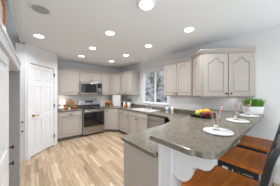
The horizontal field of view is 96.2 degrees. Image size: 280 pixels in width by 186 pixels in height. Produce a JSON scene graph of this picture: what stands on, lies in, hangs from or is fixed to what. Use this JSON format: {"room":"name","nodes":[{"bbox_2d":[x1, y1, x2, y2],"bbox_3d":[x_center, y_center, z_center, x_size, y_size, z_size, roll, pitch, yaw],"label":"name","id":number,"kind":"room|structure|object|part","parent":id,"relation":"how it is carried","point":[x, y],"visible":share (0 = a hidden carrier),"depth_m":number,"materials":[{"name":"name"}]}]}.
{"room":"kitchen","nodes":[
{"label":"kitchen","id":0,"kind":"room"},
{"bbox_2d":[4,0,22,50],"bbox_3d":[-3.275,-0.207,2.082,2.060,3.300,0.100,0,0,-40],"label":"wall","id":1,"kind":"structure","parent":0,"point":[11,29],"depth_m":2.56,"materials":[{"name":"grey paint"}]},
{"bbox_2d":[8,0,25,43],"bbox_3d":[-0.823,-1.064,0.700,0.090,0.044,5.130,0,0,-40],"label":"trim","id":2,"kind":"structure","parent":1,"relation":"attached to","point":[15,7],"depth_m":1.77,"materials":[{"name":"white wood"}]},
{"bbox_2d":[25,42,56,159],"bbox_3d":[-2.451,0.178,3.146,0.100,2.530,0.905,0,0,5],"label":"wall","id":3,"kind":"structure","parent":0,"point":[33,53],"depth_m":3.02,"materials":[{"name":"white paint"}]},
{"bbox_2d":[27,60,55,159],"bbox_3d":[-2.392,0.360,3.116,0.093,2.165,0.805,0,0,5],"label":"door","id":4,"kind":"structure","parent":3,"relation":"in","point":[41,81],"depth_m":3.06,"materials":[{"name":"white wood"}]},
{"bbox_2d":[57,60,119,105],"bbox_3d":[-1.780,0.178,4.315,3.300,2.530,1.400,0,0,-40],"label":"wall","id":5,"kind":"structure","parent":0,"point":[63,64],"depth_m":4.74,"materials":[{"name":"white paint"}]},
{"bbox_2d":[57,67,79,94],"bbox_3d":[-2.420,-0.358,4.206,0.670,0.877,0.381,0,0,-40],"label":"upper cabinet","id":6,"kind":"object","parent":5,"relation":"attached to","point":[68,80],"visible":0.96,"depth_m":4.08,"materials":[{"name":"paint"}]},
{"bbox_3d":[-2.317,-0.762,4.084,0.670,0.070,0.045,0,0,-40],"label":"crown moulding","id":7,"kind":"part","parent":6,"relation":"part of","materials":[{"name":"paint"}]},
{"bbox_2d":[80,70,101,82],"bbox_3d":[-1.868,-0.592,4.669,0.760,0.410,0.381,0,0,-40],"label":"upper cabinet","id":8,"kind":"object","parent":5,"relation":"attached to","point":[85,75],"visible":0.98,"depth_m":4.53,"materials":[{"name":"paint"}]},
{"bbox_3d":[-1.914,-0.556,4.437,0.356,0.310,0.020,0,0,-40],"label":"door","id":9,"kind":"part","parent":8,"relation":"part of","materials":[{"name":"paint"}]},
{"bbox_2d":[80,82,101,93],"bbox_3d":[-1.845,-0.170,4.641,0.754,0.425,0.449,0,0,-40],"label":"microwave","id":10,"kind":"object","parent":8,"relation":"attached to","point":[85,87],"visible":0.99,"depth_m":4.47,"materials":[{"name":"silver metal"}]},
{"bbox_3d":[-1.506,-0.165,4.704,0.154,0.339,0.024,0,0,-40],"label":"control panel","id":11,"kind":"part","parent":10,"relation":"part of","materials":[{"name":"black glass"}]},
{"bbox_3d":[-1.765,-0.762,4.546,0.760,0.070,0.045,0,0,-40],"label":"crown moulding","id":12,"kind":"part","parent":8,"relation":"part of","materials":[{"name":"paint"}]},
{"bbox_3d":[-1.632,-0.556,4.673,0.356,0.310,0.020,0,0,-40],"label":"door","id":13,"kind":"part","parent":8,"relation":"part of","materials":[{"name":"paint"}]},
{"bbox_2d":[98,72,110,94],"bbox_3d":[-1.422,-0.358,5.043,0.395,0.877,0.381,0,0,-40],"label":"upper cabinet","id":14,"kind":"object","parent":5,"relation":"attached to","point":[105,77],"visible":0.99,"depth_m":4.93,"materials":[{"name":"paint"}]},
{"bbox_3d":[-1.327,-0.329,4.930,0.359,0.765,0.020,0,0,-40],"label":"door","id":15,"kind":"part","parent":14,"relation":"part of","materials":[{"name":"paint"}]},
{"bbox_2d":[111,73,120,94],"bbox_3d":[-0.955,-0.364,5.254,0.646,0.865,0.659,0,0,-40],"label":"upper cabinet","id":16,"kind":"object","parent":5,"relation":"attached to","point":[115,77],"visible":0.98,"depth_m":5.02,"materials":[{"name":"paint"}]},
{"bbox_2d":[19,0,279,68],"bbox_3d":[-0.245,-1.162,2.582,3.396,0.150,6.070,0,0,-40],"label":"ceiling","id":17,"kind":"structure","parent":0,"point":[73,26],"depth_m":1.99,"materials":[{"name":"white paint"}]},
{"bbox_2d":[32,34,45,37],"bbox_3d":[-1.926,-1.083,2.397,0.200,0.005,0.200,0,0,-40],"label":"recessed light","id":18,"kind":"object","parent":17,"relation":"in","point":[34,35],"visible":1,"depth_m":2.41,"materials":[{"name":"white plastic"}]},
{"bbox_2d":[28,3,51,14],"bbox_3d":[-1.292,-1.083,1.632,0.244,0.007,0.244,0,0,-40],"label":"ceiling speaker","id":19,"kind":"object","parent":17,"relation":"attached to","point":[38,8],"visible":1,"depth_m":1.62,"materials":[{"name":"grey"}]},
{"bbox_2d":[31,5,48,13],"bbox_3d":[-1.292,-1.083,1.632,0.185,0.005,0.185,0,0,-34],"label":"grille","id":20,"kind":"object","parent":19,"relation":"attached to","point":[40,9],"depth_m":1.63,"materials":[{"name":"grey"}]},
{"bbox_2d":[104,30,115,35],"bbox_3d":[-0.543,-1.083,2.277,0.200,0.005,0.200,0,0,-40],"label":"recessed light","id":21,"kind":"object","parent":17,"relation":"in","point":[108,32],"visible":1,"depth_m":2.27,"materials":[{"name":"white plastic"}]},
{"bbox_2d":[137,0,155,9],"bbox_3d":[0.079,-1.065,1.518,0.236,0.041,0.236,0,0,-40],"label":"recessed light","id":22,"kind":"object","parent":17,"relation":"in","point":[142,4],"visible":1,"depth_m":1.50,"materials":[{"name":"white ceramic"}]},
{"bbox_2d":[141,0,151,9],"bbox_3d":[0.079,-1.065,1.518,0.144,0.040,0.144,0,0,-40],"label":"diffuser","id":23,"kind":"object","parent":22,"relation":"attached to","point":[145,4],"depth_m":1.49,"materials":[{"name":"white"}]},
{"bbox_2d":[183,26,194,31],"bbox_3d":[0.839,-1.083,2.152,0.200,0.005,0.200,0,0,-40],"label":"recessed light","id":24,"kind":"object","parent":17,"relation":"in","point":[187,29],"visible":1,"depth_m":2.14,"materials":[{"name":"white plastic"}]},
{"bbox_2d":[184,27,193,31],"bbox_3d":[0.839,-1.084,2.152,0.151,0.004,0.151,0,0,-1],"label":"diffuser","id":25,"kind":"object","parent":24,"relation":"attached to","point":[188,29],"depth_m":2.14,"materials":[{"name":"white plastic"}]},
{"bbox_2d":[20,131,279,185],"bbox_3d":[-1.307,1.493,2.297,5.350,0.100,6.800,0,0,-40],"label":"floor","id":26,"kind":"structure","parent":0,"point":[97,159],"depth_m":2.57,"materials":[{"name":"brown wood"}]},
{"bbox_2d":[0,18,20,185],"bbox_3d":[-1.388,0.493,0.966,0.615,1.900,2.085,0,0,-40],"label":"tall cabinet","id":27,"kind":"object","parent":26,"relation":"on","point":[10,63],"visible":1,"depth_m":1.11,"materials":[{"name":"grey paint"}]},
{"bbox_2d":[0,0,5,28],"bbox_3d":[-0.981,-0.583,0.828,0.082,0.250,0.430,0,0,-40],"label":"picture frame","id":28,"kind":"object","parent":27,"relation":"on","point":[2,3],"visible":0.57,"depth_m":0.97,"materials":[{"name":"orange wood"}]},
{"bbox_2d":[0,0,2,22],"bbox_3d":[-0.954,-0.583,0.838,0.009,0.180,0.330,0,0,-40],"label":"print","id":29,"kind":"object","parent":28,"relation":"attached to","point":[1,1],"depth_m":0.93,"materials":[{"name":"white paper"}]},
{"bbox_3d":[-0.850,0.971,0.730,0.022,0.845,0.930,0,0,-40],"label":"door","id":30,"kind":"part","parent":27,"relation":"part of","materials":[{"name":"white wood"}]},
{"bbox_3d":[-0.850,0.123,0.730,0.022,0.840,0.930,0,0,-40],"label":"door","id":31,"kind":"part","parent":27,"relation":"part of","materials":[{"name":"white wood"}]},
{"bbox_3d":[-2.031,0.508,1.729,0.550,1.870,0.060,0,0,-40],"label":"panel","id":32,"kind":"part","parent":27,"relation":"part of","materials":[{"name":"grey paint"}]},
{"bbox_2d":[16,43,25,161],"bbox_3d":[-2.498,0.203,2.633,0.158,2.480,0.052,0,0,-40],"label":"wall","id":33,"kind":"structure","parent":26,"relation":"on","point":[20,48],"depth_m":2.65,"materials":[{"name":"grey paint"}]},
{"bbox_2d":[57,111,81,141],"bbox_3d":[-2.330,1.006,4.091,0.678,0.875,0.667,0,0,-40],"label":"base cabinet","id":34,"kind":"object","parent":26,"relation":"on","point":[69,124],"visible":0.98,"depth_m":3.85,"materials":[{"name":"paint"}]},
{"bbox_2d":[57,105,81,112],"bbox_3d":[-2.341,0.497,4.104,0.684,0.139,0.638,0,0,-40],"label":"countertop","id":35,"kind":"structure","parent":34,"relation":"on","point":[72,108],"depth_m":4.02,"materials":[{"name":"stone"}]},
{"bbox_2d":[59,99,65,106],"bbox_3d":[-2.562,0.372,4.142,0.200,0.310,0.200,0,0,-40],"label":"table lamp","id":36,"kind":"object","parent":35,"relation":"on","point":[62,101],"visible":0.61,"depth_m":4.08,"materials":[{"name":"white fabric"}]},
{"bbox_3d":[-2.562,0.292,4.142,0.200,0.150,0.200,0,0,-40],"label":"lamp shade","id":37,"kind":"part","parent":36,"relation":"part of","materials":[{"name":"white fabric"}]},
{"bbox_2d":[66,99,74,107],"bbox_3d":[-2.415,0.360,4.356,0.280,0.316,0.090,0,0,-40],"label":"chopping board","id":38,"kind":"object","parent":35,"relation":"on","point":[70,101],"visible":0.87,"depth_m":4.36,"materials":[{"name":"brown wood"}]},
{"bbox_3d":[-2.140,0.655,3.881,0.620,0.145,0.021,0,0,-40],"label":"drawer","id":39,"kind":"part","parent":34,"relation":"part of","materials":[{"name":"paint"}]},
{"bbox_3d":[-2.140,1.033,3.881,0.620,0.590,0.020,0,0,-40],"label":"door","id":40,"kind":"part","parent":34,"relation":"part of","materials":[{"name":"paint"}]},
{"bbox_2d":[78,99,104,136],"bbox_3d":[-1.755,0.848,4.536,0.761,1.190,0.685,0,0,-40],"label":"range","id":41,"kind":"object","parent":26,"relation":"on","point":[93,115],"visible":0.97,"depth_m":4.36,"materials":[{"name":"silver metal"}]},
{"bbox_3d":[-1.948,0.386,4.766,0.757,0.266,0.084,0,0,-40],"label":"control panel","id":42,"kind":"part","parent":41,"relation":"part of","materials":[{"name":"silver metal"}]},
{"bbox_2d":[78,106,103,109],"bbox_3d":[-1.779,0.531,4.565,0.761,0.021,0.610,0,0,-40],"label":"cooktop","id":43,"kind":"object","parent":41,"relation":"in","point":[81,107],"depth_m":4.51,"materials":[{"name":"black glass"}]},
{"bbox_3d":[-1.586,0.866,4.335,0.757,0.615,0.046,0,0,-40],"label":"oven door","id":44,"kind":"part","parent":41,"relation":"part of","materials":[{"name":"black glass"}]},
{"bbox_3d":[-1.587,1.280,4.336,0.757,0.197,0.043,0,0,-40],"label":"drawer","id":45,"kind":"part","parent":41,"relation":"part of","materials":[{"name":"silver metal"}]},
{"bbox_2d":[103,108,119,131],"bbox_3d":[-1.003,1.006,5.028,1.007,0.875,0.941,0,0,-40],"label":"base cabinet","id":46,"kind":"object","parent":26,"relation":"on","point":[111,115],"visible":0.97,"depth_m":4.61,"materials":[{"name":"paint"}]},
{"bbox_3d":[-1.016,0.956,4.614,0.437,0.745,0.020,0,0,5],"label":"door","id":47,"kind":"part","parent":46,"relation":"part of","materials":[{"name":"paint"}]},
{"bbox_2d":[118,109,128,134],"bbox_3d":[-0.364,1.006,4.535,0.658,0.875,0.633,0,0,-40],"label":"base cabinet","id":48,"kind":"object","parent":26,"relation":"on","point":[123,115],"visible":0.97,"depth_m":4.32,"materials":[{"name":"paint"}]},
{"bbox_3d":[-0.582,1.033,4.348,0.020,0.590,0.600,0,0,-40],"label":"door","id":49,"kind":"part","parent":48,"relation":"part of","materials":[{"name":"paint"}]},
{"bbox_3d":[-0.583,0.655,4.348,0.021,0.145,0.600,0,0,-40],"label":"drawer","id":50,"kind":"part","parent":48,"relation":"part of","materials":[{"name":"paint"}]},
{"bbox_2d":[128,111,147,133],"bbox_3d":[0.133,1.006,3.943,0.658,0.875,0.898,0,0,-40],"label":"base cabinet","id":51,"kind":"object","parent":26,"relation":"on","point":[137,121],"visible":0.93,"depth_m":3.76,"materials":[{"name":"paint"}]},
{"bbox_3d":[-0.230,1.033,3.929,0.020,0.590,0.435,0,0,-40],"label":"door","id":52,"kind":"part","parent":51,"relation":"part of","materials":[{"name":"paint"}]},
{"bbox_3d":[-0.231,0.655,3.928,0.021,0.145,0.435,0,0,-40],"label":"drawer","id":53,"kind":"part","parent":51,"relation":"part of","materials":[{"name":"paint"}]},
{"bbox_3d":[0.055,0.655,3.587,0.021,0.145,0.435,0,0,-40],"label":"drawer","id":54,"kind":"part","parent":51,"relation":"part of","materials":[{"name":"paint"}]},
{"bbox_3d":[0.056,1.033,3.588,0.020,0.590,0.435,0,0,-40],"label":"door","id":55,"kind":"part","parent":51,"relation":"part of","materials":[{"name":"paint"}]},
{"bbox_2d":[124,142,157,185],"bbox_3d":[0.685,1.006,2.130,2.132,0.875,0.898,0,0,-40],"label":"base cabinet","id":56,"kind":"object","parent":26,"relation":"on","point":[140,169],"visible":0.18,"depth_m":1.31,"materials":[{"name":"paint"}]},
{"bbox_2d":[99,103,194,157],"bbox_3d":[-0.396,0.497,3.398,2.172,0.139,4.219,0,0,-40],"label":"countertop","id":57,"kind":"structure","parent":56,"relation":"on","point":[140,140],"depth_m":1.87,"materials":[{"name":"stone"}]},
{"bbox_2d":[112,95,120,105],"bbox_3d":[-0.938,0.302,5.061,0.375,0.450,0.044,0,0,6],"label":"appliance garage","id":58,"kind":"object","parent":57,"relation":"on","point":[116,99],"visible":0.97,"depth_m":5.04,"materials":[{"name":"paint"}]},
{"bbox_2d":[126,98,131,106],"bbox_3d":[-0.422,0.364,4.829,0.208,0.325,0.203,0,0,-40],"label":"vase","id":59,"kind":"object","parent":57,"relation":"on","point":[127,100],"visible":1,"depth_m":4.78,"materials":[{"name":"white ceramic"}]},
{"bbox_2d":[133,108,159,111],"bbox_3d":[0.160,0.610,3.920,0.465,0.184,0.840,0,0,-40],"label":"sink","id":60,"kind":"object","parent":57,"relation":"in","point":[139,109],"visible":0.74,"depth_m":3.95,"materials":[{"name":"white ceramic"}]},
{"bbox_3d":[0.833,0.461,1.976,2.116,0.133,0.484,0,0,-40],"label":"bar riser","id":61,"kind":"object","parent":57,"relation":"on","visible":0},
{"bbox_2d":[149,108,263,158],"bbox_3d":[0.929,0.372,1.775,2.229,0.042,0.994,0,0,-40],"label":"countertop","id":62,"kind":"structure","parent":61,"relation":"on","point":[186,135],"depth_m":1.04,"materials":[{"name":"stone"}]},
{"bbox_2d":[189,113,211,118],"bbox_3d":[0.984,0.336,1.916,0.430,0.028,0.270,0,0,-38],"label":"fruit tray","id":63,"kind":"object","parent":62,"relation":"on","point":[193,114],"visible":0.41,"depth_m":1.83,"materials":[{"name":"black glass"}]},
{"bbox_2d":[203,127,233,135],"bbox_3d":[0.697,0.342,1.127,0.234,0.015,0.234,0,0,-40],"label":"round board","id":64,"kind":"object","parent":62,"relation":"on","point":[223,132],"visible":0.86,"depth_m":1.09,"materials":[{"name":"white ceramic"}]},
{"bbox_2d":[211,111,220,130],"bbox_3d":[0.687,0.252,1.138,0.082,0.165,0.082,0,0,-40],"label":"glass","id":65,"kind":"object","parent":64,"relation":"on","point":[216,115],"visible":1,"depth_m":1.12,"materials":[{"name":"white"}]},
{"bbox_2d":[226,118,249,122],"bbox_3d":[1.208,0.342,1.562,0.234,0.015,0.234,0,0,-40],"label":"round board","id":66,"kind":"object","parent":62,"relation":"on","point":[227,119],"visible":0.98,"depth_m":1.53,"materials":[{"name":"white ceramic"}]},
{"bbox_2d":[232,106,239,119],"bbox_3d":[1.199,0.252,1.574,0.082,0.165,0.082,0,0,-40],"label":"glass","id":67,"kind":"object","parent":66,"relation":"on","point":[235,109],"visible":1,"depth_m":1.55,"materials":[{"name":"white"}]},
{"bbox_2d":[239,114,259,116],"bbox_3d":[1.658,0.342,1.913,0.234,0.015,0.234,0,0,-40],"label":"round board","id":68,"kind":"object","parent":62,"relation":"on","point":[250,115],"visible":0.91,"depth_m":1.87,"materials":[{"name":"white ceramic"}]},
{"bbox_2d":[244,104,250,114],"bbox_3d":[1.648,0.252,1.925,0.082,0.165,0.082,0,0,-40],"label":"glass","id":69,"kind":"object","parent":68,"relation":"on","point":[247,106],"visible":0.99,"depth_m":1.91,"materials":[{"name":"white"}]},
{"bbox_2d":[242,98,267,113],"bbox_3d":[1.905,0.217,2.105,0.339,0.266,0.203,0,0,0],"label":"potted grass","id":70,"kind":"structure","parent":62,"relation":"on","point":[257,105],"depth_m":2.06,"materials":[{"name":"white ceramic"}]},
{"bbox_2d":[243,106,263,113],"bbox_3d":[1.903,0.287,2.112,0.260,0.125,0.120,0,0,0],"label":"pot","id":71,"kind":"object","parent":70,"relation":"attached to","point":[253,109],"depth_m":2.06,"materials":[{"name":"white ceramic"}]},
{"bbox_2d":[147,114,169,128],"bbox_3d":[0.594,1.008,3.346,0.629,0.871,0.587,0,0,-40],"label":"dishwasher","id":72,"kind":"object","parent":26,"relation":"on","point":[152,120],"visible":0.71,"depth_m":3.16,"materials":[{"name":"grey metal"}]},
{"bbox_3d":[0.395,1.018,3.179,0.027,0.630,0.581,0,0,-40],"label":"door","id":73,"kind":"part","parent":72,"relation":"part of","materials":[{"name":"silver metal"}]},
{"bbox_3d":[0.395,0.648,3.179,0.027,0.100,0.581,0,0,-40],"label":"control panel","id":74,"kind":"part","parent":72,"relation":"part of","materials":[{"name":"silver metal"}]},
{"bbox_2d":[158,143,172,185],"bbox_3d":[0.211,0.919,1.052,0.022,1.048,0.138,0,0,-40],"label":"end post","id":75,"kind":"object","parent":26,"relation":"on","point":[165,154],"visible":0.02,"depth_m":1.04,"materials":[{"name":"white wood"}]},
{"bbox_2d":[181,134,279,185],"bbox_3d":[0.667,0.861,0.924,0.470,1.165,0.523,0,0,-40],"label":"bar stool","id":76,"kind":"object","parent":26,"relation":"on","point":[217,176],"visible":0.97,"depth_m":0.97,"materials":[{"name":"brown wood"}]},
{"bbox_3d":[0.623,0.707,0.977,0.470,0.028,0.385,0,0,-40],"label":"seat","id":77,"kind":"part","parent":76,"relation":"part of","materials":[{"name":"brown wood"}]},
{"bbox_3d":[0.792,0.515,0.775,0.470,0.475,0.135,0,0,-40],"label":"frame","id":78,"kind":"part","parent":76,"relation":"part of","materials":[{"name":"grey metal"}]},
{"bbox_2d":[218,124,279,184],"bbox_3d":[1.173,0.861,1.348,0.470,1.165,0.523,0,0,-40],"label":"bar stool","id":79,"kind":"object","parent":26,"relation":"on","point":[248,162],"visible":0.66,"depth_m":1.30,"materials":[{"name":"brown wood"}]},
{"bbox_3d":[1.129,0.707,1.401,0.470,0.028,0.385,0,0,-40],"label":"seat","id":80,"kind":"part","parent":79,"relation":"part of","materials":[{"name":"brown wood"}]},
{"bbox_3d":[1.298,0.515,1.199,0.470,0.475,0.135,0,0,-40],"label":"frame","id":81,"kind":"part","parent":79,"relation":"part of","materials":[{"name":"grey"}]},
{"bbox_2d":[233,123,279,185],"bbox_3d":[1.679,0.861,1.772,0.470,1.165,0.523,0,0,-40],"label":"bar stool","id":82,"kind":"object","parent":26,"relation":"on","point":[260,145],"visible":0.38,"depth_m":1.74,"materials":[{"name":"brown wood"}]},
{"bbox_3d":[1.634,0.707,1.825,0.470,0.028,0.385,0,0,-40],"label":"seat","id":83,"kind":"part","parent":82,"relation":"part of","materials":[{"name":"brown wood"}]},
{"bbox_2d":[120,24,279,176],"bbox_3d":[0.857,0.178,3.669,0.090,2.530,5.420,0,0,-40],"label":"wall","id":84,"kind":"structure","parent":0,"point":[267,40],"depth_m":2.19,"materials":[{"name":"white paint"}]},
{"bbox_2d":[120,70,139,94],"bbox_3d":[-0.395,-0.358,4.792,0.381,0.877,0.820,0,0,-40],"label":"upper cabinet","id":85,"kind":"object","parent":84,"relation":"attached to","point":[130,80],"visible":1,"depth_m":4.57,"materials":[{"name":"paint"}]},
{"bbox_3d":[-0.644,-0.329,4.858,0.020,0.765,0.364,0,0,-40],"label":"door","id":86,"kind":"part","parent":85,"relation":"part of","materials":[{"name":"paint"}]},
{"bbox_3d":[-0.403,-0.329,4.570,0.020,0.765,0.364,0,0,-40],"label":"door","id":87,"kind":"part","parent":85,"relation":"part of","materials":[{"name":"paint"}]},
{"bbox_3d":[-0.393,-0.762,4.794,0.372,0.070,0.820,0,0,-40],"label":"crown moulding","id":88,"kind":"part","parent":85,"relation":"part of","materials":[{"name":"paint"}]},
{"bbox_2d":[141,67,168,106],"bbox_3d":[0.472,-0.195,4.077,0.115,1.175,1.190,0,0,-40],"label":"window","id":89,"kind":"structure","parent":84,"relation":"in","point":[152,82],"depth_m":4.10,"materials":[{"name":"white glass"}]},
{"bbox_3d":[0.336,-0.195,4.303,0.006,0.980,0.475,0,0,-40],"label":"pane","id":90,"kind":"part","parent":89,"relation":"part of","materials":[{"name":"clear glass"}]},
{"bbox_3d":[0.464,0.356,4.071,0.095,0.073,1.190,0,0,-40],"label":"sill","id":91,"kind":"part","parent":89,"relation":"part of","materials":[{"name":"white wood"}]},
{"bbox_3d":[0.501,-0.195,4.101,0.040,1.025,1.040,0,0,-40],"label":"frame","id":92,"kind":"part","parent":89,"relation":"part of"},
{"bbox_3d":[0.670,-0.195,3.904,0.006,0.980,0.475,0,0,-40],"label":"pane","id":93,"kind":"part","parent":89,"relation":"part of","materials":[{"name":"clear glass"}]},
{"bbox_2d":[162,57,192,95],"bbox_3d":[0.980,-0.358,3.172,0.354,0.877,0.820,0,0,-40],"label":"upper cabinet","id":94,"kind":"object","parent":84,"relation":"attached to","point":[178,74],"visible":1,"depth_m":3.00,"materials":[{"name":"paint"}]},
{"bbox_3d":[0.770,-0.329,3.211,0.020,0.765,0.364,0,0,-40],"label":"door","id":95,"kind":"part","parent":94,"relation":"part of","materials":[{"name":"paint"}]},
{"bbox_3d":[0.982,-0.762,3.174,0.345,0.070,0.820,0,0,-40],"label":"crown moulding","id":96,"kind":"part","parent":94,"relation":"part of","materials":[{"name":"paint"}]},
{"bbox_3d":[1.011,-0.329,2.924,0.020,0.765,0.364,0,0,-40],"label":"door","id":97,"kind":"part","parent":94,"relation":"part of","materials":[{"name":"paint"}]},
{"bbox_2d":[191,47,256,96],"bbox_3d":[1.463,-0.358,2.376,0.638,0.877,1.026,0,0,-40],"label":"upper cabinet","id":98,"kind":"object","parent":84,"relation":"attached to","point":[221,72],"visible":1,"depth_m":2.27,"materials":[{"name":"paint"}]},
{"bbox_3d":[1.155,-0.329,2.548,0.020,0.765,0.376,0,0,1],"label":"door","id":99,"kind":"part","parent":98,"relation":"part of","materials":[{"name":"paint"}]},
{"bbox_3d":[1.381,-0.329,2.296,0.404,0.765,0.020,0,0,8],"label":"door","id":100,"kind":"part","parent":98,"relation":"part of","materials":[{"name":"paint"}]},
{"bbox_3d":[1.470,-0.762,2.315,1.069,0.070,0.417,0,0,33],"label":"crown moulding","id":101,"kind":"part","parent":98,"relation":"part of","materials":[{"name":"paint"}]},
{"bbox_3d":[1.794,-0.329,2.235,0.404,0.765,0.020,0,0,8],"label":"door","id":102,"kind":"part","parent":98,"relation":"part of","materials":[{"name":"paint"}]},
{"bbox_2d":[260,175,279,184],"bbox_3d":[2.237,1.388,1.943,0.015,0.110,1.000,0,0,-40],"label":"baseboard","id":103,"kind":"structure","parent":84,"relation":"attached to","point":[276,179],"depth_m":2.00,"materials":[{"name":"white wood"}]},
{"bbox_2d":[173,160,232,185],"bbox_3d":[1.032,0.918,1.740,2.118,1.049,0.130,0,0,-40],"label":"wall","id":104,"kind":"structure","parent":0,"point":[176,182],"depth_m":1.05,"materials":[{"name":"white paint"}]},
{"bbox_2d":[173,149,217,181],"bbox_3d":[0.384,0.532,0.911,0.055,0.272,0.305,0,0,-40],"label":"corbel","id":105,"kind":"object","parent":104,"relation":"attached to","point":[184,165],"visible":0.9,"depth_m":0.92,"materials":[{"name":"white wood"}]}
]}

